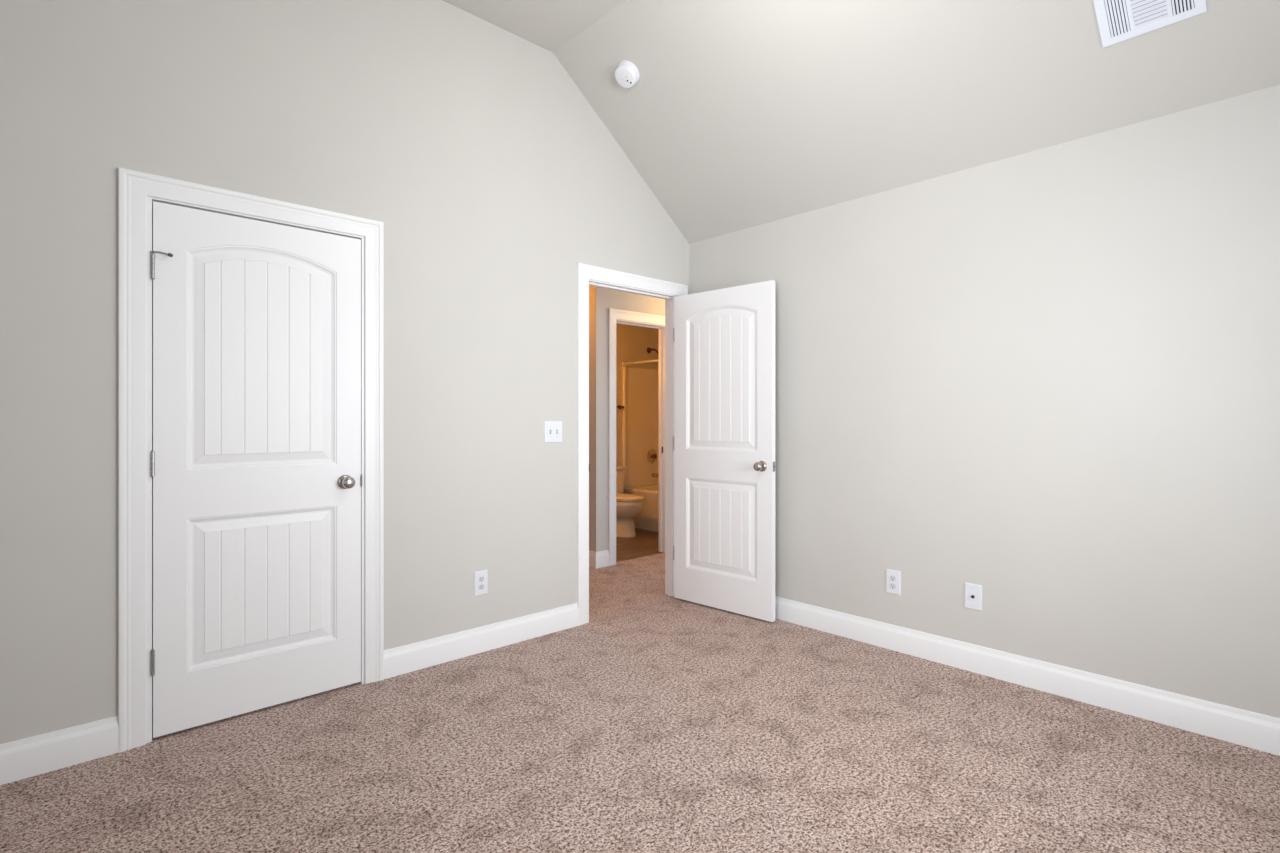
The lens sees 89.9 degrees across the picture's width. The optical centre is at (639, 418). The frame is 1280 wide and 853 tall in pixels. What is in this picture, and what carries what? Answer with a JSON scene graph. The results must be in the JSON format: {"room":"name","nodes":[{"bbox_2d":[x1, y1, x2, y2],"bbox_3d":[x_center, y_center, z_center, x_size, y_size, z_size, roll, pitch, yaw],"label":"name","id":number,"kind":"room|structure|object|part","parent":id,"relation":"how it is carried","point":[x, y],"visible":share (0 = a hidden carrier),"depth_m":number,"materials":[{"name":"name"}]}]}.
{"room":"empty bedroom","nodes":[
{"label":"empty bedroom","id":0,"kind":"room"},
{"bbox_2d":[0,0,688,743],"bbox_3d":[-1.086,-0.438,3.205,3.800,3.316,0.115,0,0,-43],"label":"wall","id":1,"kind":"structure","parent":0,"point":[489,174],"depth_m":2.92,"materials":[{"name":"beige paint"}]},
{"bbox_2d":[0,716,118,784],"bbox_3d":[-2.170,1.154,2.105,0.714,0.130,0.016,0,0,-43],"label":"baseboard","id":2,"kind":"structure","parent":1,"relation":"attached to","point":[28,757],"depth_m":2.23,"materials":[{"name":"white paint"}]},
{"bbox_2d":[118,167,383,752],"bbox_3d":[-1.595,0.151,2.718,0.963,2.138,0.134,0,0,-43],"label":"door frame","id":3,"kind":"structure","parent":1,"relation":"attached to","point":[137,190],"depth_m":2.42,"materials":[{"name":"white paint"}]},
{"bbox_2d":[150,201,360,737],"bbox_3d":[-1.554,0.193,2.671,0.776,2.030,0.100,0,0,-43],"label":"door","id":4,"kind":"structure","parent":1,"relation":"in","point":[256,451],"depth_m":2.65,"materials":[{"name":"white paint"}]},
{"bbox_3d":[-1.307,0.286,2.871,0.055,0.055,0.055,0,0,-43],"label":"knob","id":5,"kind":"part","parent":4,"relation":"part of","materials":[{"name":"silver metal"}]},
{"bbox_2d":[474,570,487,595],"bbox_3d":[-0.831,0.860,3.358,0.078,0.126,0.009,0,0,-43],"label":"power outlet","id":6,"kind":"object","parent":1,"relation":"attached to","point":[480,577],"visible":1,"depth_m":3.35,"materials":[{"name":"white plastic"}]},
{"bbox_2d":[384,603,578,678],"bbox_3d":[-0.786,1.154,3.395,1.144,0.130,0.016,0,0,-43],"label":"baseboard","id":7,"kind":"structure","parent":1,"relation":"attached to","point":[400,660],"depth_m":3.33,"materials":[{"name":"white paint"}]},
{"bbox_2d":[544,421,561,442],"bbox_3d":[-0.491,0.075,3.668,0.124,0.122,0.018,0,0,-43],"label":"light switch","id":8,"kind":"object","parent":1,"relation":"attached to","point":[552,429],"visible":1,"depth_m":3.66,"materials":[{"name":"white plastic"}]},
{"bbox_2d":[577,263,687,625],"bbox_3d":[-0.066,0.151,4.155,0.946,2.138,0.152,0,0,-43],"label":"door frame","id":9,"kind":"structure","parent":1,"relation":"attached to","point":[587,275],"depth_m":3.91,"materials":[{"name":"white paint"}]},
{"bbox_2d":[674,280,774,621],"bbox_3d":[0.521,0.193,4.082,0.783,2.030,0.165,0,0,44],"label":"door","id":10,"kind":"structure","parent":1,"relation":"in","point":[724,339],"depth_m":4.04,"materials":[{"name":"white paint"}]},
{"bbox_3d":[0.708,0.286,3.827,0.055,0.055,0.055,0,0,44],"label":"knob","id":11,"kind":"part","parent":10,"relation":"part of","materials":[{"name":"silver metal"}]},
{"bbox_2d":[616,323,658,493],"bbox_3d":[0.016,0.063,6.657,2.480,2.554,1.535,0,0,-43],"label":"wall","id":12,"kind":"structure","parent":0,"point":[632,342],"depth_m":7.44,"materials":[{"name":"beige paint"}]},
{"bbox_2d":[608,308,664,565],"bbox_3d":[-0.014,0.151,5.639,0.791,2.138,0.152,0,0,-43],"label":"door frame","id":13,"kind":"structure","parent":12,"relation":"attached to","point":[615,316],"depth_m":5.37,"materials":[{"name":"white paint"}]},
{"bbox_2d":[622,367,658,487],"bbox_3d":[0.097,0.099,7.619,0.787,1.390,0.037,0,0,-43],"label":"shower surround","id":14,"kind":"object","parent":12,"relation":"attached to","point":[640,386],"visible":0.73,"depth_m":7.53,"materials":[{"name":"white plastic"}]},
{"bbox_2d":[647,449,656,462],"bbox_3d":[0.165,0.448,7.635,0.166,0.166,0.068,0,0,-43],"label":"shower valve","id":15,"kind":"object","parent":14,"relation":"attached to","point":[651,455],"visible":1,"depth_m":7.62,"materials":[{"name":"silver metal"}]},
{"bbox_2d":[652,471,658,477],"bbox_3d":[0.202,0.666,7.624,0.054,0.086,0.135,0,0,-43],"label":"tub spout","id":16,"kind":"object","parent":14,"relation":"attached to","point":[656,475],"visible":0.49,"depth_m":7.61,"materials":[{"name":"silver metal"}]},
{"bbox_2d":[622,359,658,365],"bbox_3d":[0.263,-0.630,6.887,0.048,0.048,1.331,0,0,-43],"label":"curtain rod","id":17,"kind":"object","parent":12,"relation":"attached to","point":[656,360],"visible":0.51,"depth_m":7.16,"materials":[{"name":"white plastic"}]},
{"bbox_2d":[647,347,658,358],"bbox_3d":[0.186,-0.769,7.568,0.072,0.165,0.237,0,0,-43],"label":"shower","id":18,"kind":"object","parent":12,"relation":"attached to","point":[649,349],"visible":0.61,"depth_m":7.61,"materials":[{"name":"brown metal"}]},
{"bbox_2d":[0,528,1279,852],"bbox_3d":[0.155,1.285,3.633,6.400,0.130,6.750,0,0,-43],"label":"floor","id":19,"kind":"structure","parent":0,"point":[659,722],"depth_m":2.26,"materials":[{"name":"carpet"}]},
{"bbox_2d":[616,466,644,536],"bbox_3d":[-0.234,0.881,6.860,0.476,0.702,0.686,0,0,-43],"label":"toilet","id":20,"kind":"object","parent":19,"relation":"on","point":[628,506],"visible":0.52,"depth_m":6.67,"materials":[{"name":"white ceramic"}]},
{"bbox_3d":[-0.396,0.713,7.034,0.454,0.293,0.199,0,0,-43],"label":"tank","id":21,"kind":"part","parent":20,"relation":"part of","materials":[{"name":"white ceramic"}]},
{"bbox_3d":[-0.394,0.548,7.032,0.476,0.037,0.216,0,0,-43],"label":"tank lid","id":22,"kind":"part","parent":20,"relation":"part of","materials":[{"name":"white ceramic"}]},
{"bbox_3d":[-0.169,0.849,6.790,0.368,0.018,0.490,0,0,-43],"label":"seat","id":23,"kind":"part","parent":20,"relation":"part of","materials":[{"name":"white plastic"}]},
{"bbox_3d":[-0.168,0.826,6.789,0.372,0.024,0.492,0,0,-43],"label":"lid","id":24,"kind":"part","parent":20,"relation":"part of","materials":[{"name":"white plastic"}]},
{"bbox_2d":[623,484,658,531],"bbox_3d":[0.540,1.013,7.146,0.783,0.437,1.331,0,0,-43],"label":"bathtub","id":25,"kind":"object","parent":19,"relation":"on","point":[648,519],"visible":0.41,"depth_m":7.09,"materials":[{"name":"white ceramic"}]},
{"bbox_2d":[443,0,1279,243],"bbox_3d":[0.243,-1.705,1.778,3.800,0.982,4.015,0,0,-43],"label":"ceiling","id":26,"kind":"structure","parent":0,"point":[738,115],"depth_m":3.07,"materials":[{"name":"grey paint"}]},
{"bbox_2d":[615,60,638,87],"bbox_3d":[-0.070,-1.899,3.544,0.136,0.116,0.131,0,0,35],"label":"smoke detector","id":27,"kind":"object","parent":26,"relation":"attached to","point":[626,73],"visible":1,"depth_m":3.51,"materials":[{"name":"white plastic"}]},
{"bbox_2d":[1093,0,1206,47],"bbox_3d":[1.804,-1.526,2.286,0.243,0.188,0.302,0,0,-43],"label":"ceiling vent","id":28,"kind":"object","parent":26,"relation":"in","point":[1118,20],"visible":1,"depth_m":2.35,"materials":[{"name":"white metal"}]},
{"bbox_2d":[589,85,1279,717],"bbox_3d":[1.163,0.003,4.641,1.450,2.674,6.650,0,0,-43],"label":"wall","id":29,"kind":"structure","parent":0,"point":[1046,380],"depth_m":2.86,"materials":[{"name":"beige paint"}]},
{"bbox_2d":[589,550,608,568],"bbox_3d":[-0.942,1.154,5.949,0.144,0.130,1.866,0,0,-43],"label":"baseboard","id":30,"kind":"structure","parent":29,"relation":"attached to","point":[599,559],"depth_m":5.26,"materials":[{"name":"white paint"}]},
{"bbox_2d":[886,569,900,594],"bbox_3d":[1.336,0.863,3.386,0.009,0.126,0.078,0,0,-43],"label":"power outlet","id":31,"kind":"object","parent":29,"relation":"attached to","point":[893,577],"visible":1,"depth_m":3.38,"materials":[{"name":"white plastic"}]},
{"bbox_2d":[965,582,981,610],"bbox_3d":[1.604,0.859,3.092,0.016,0.122,0.078,0,0,-43],"label":"cable jack","id":32,"kind":"object","parent":29,"relation":"attached to","point":[973,592],"visible":1,"depth_m":3.09,"materials":[{"name":"white plastic"}]},
{"bbox_2d":[775,596,1279,755],"bbox_3d":[1.616,1.154,3.081,0.016,0.130,3.750,0,0,-43],"label":"baseboard","id":33,"kind":"structure","parent":29,"relation":"attached to","point":[1253,730],"depth_m":2.82,"materials":[{"name":"white paint"}]}
]}

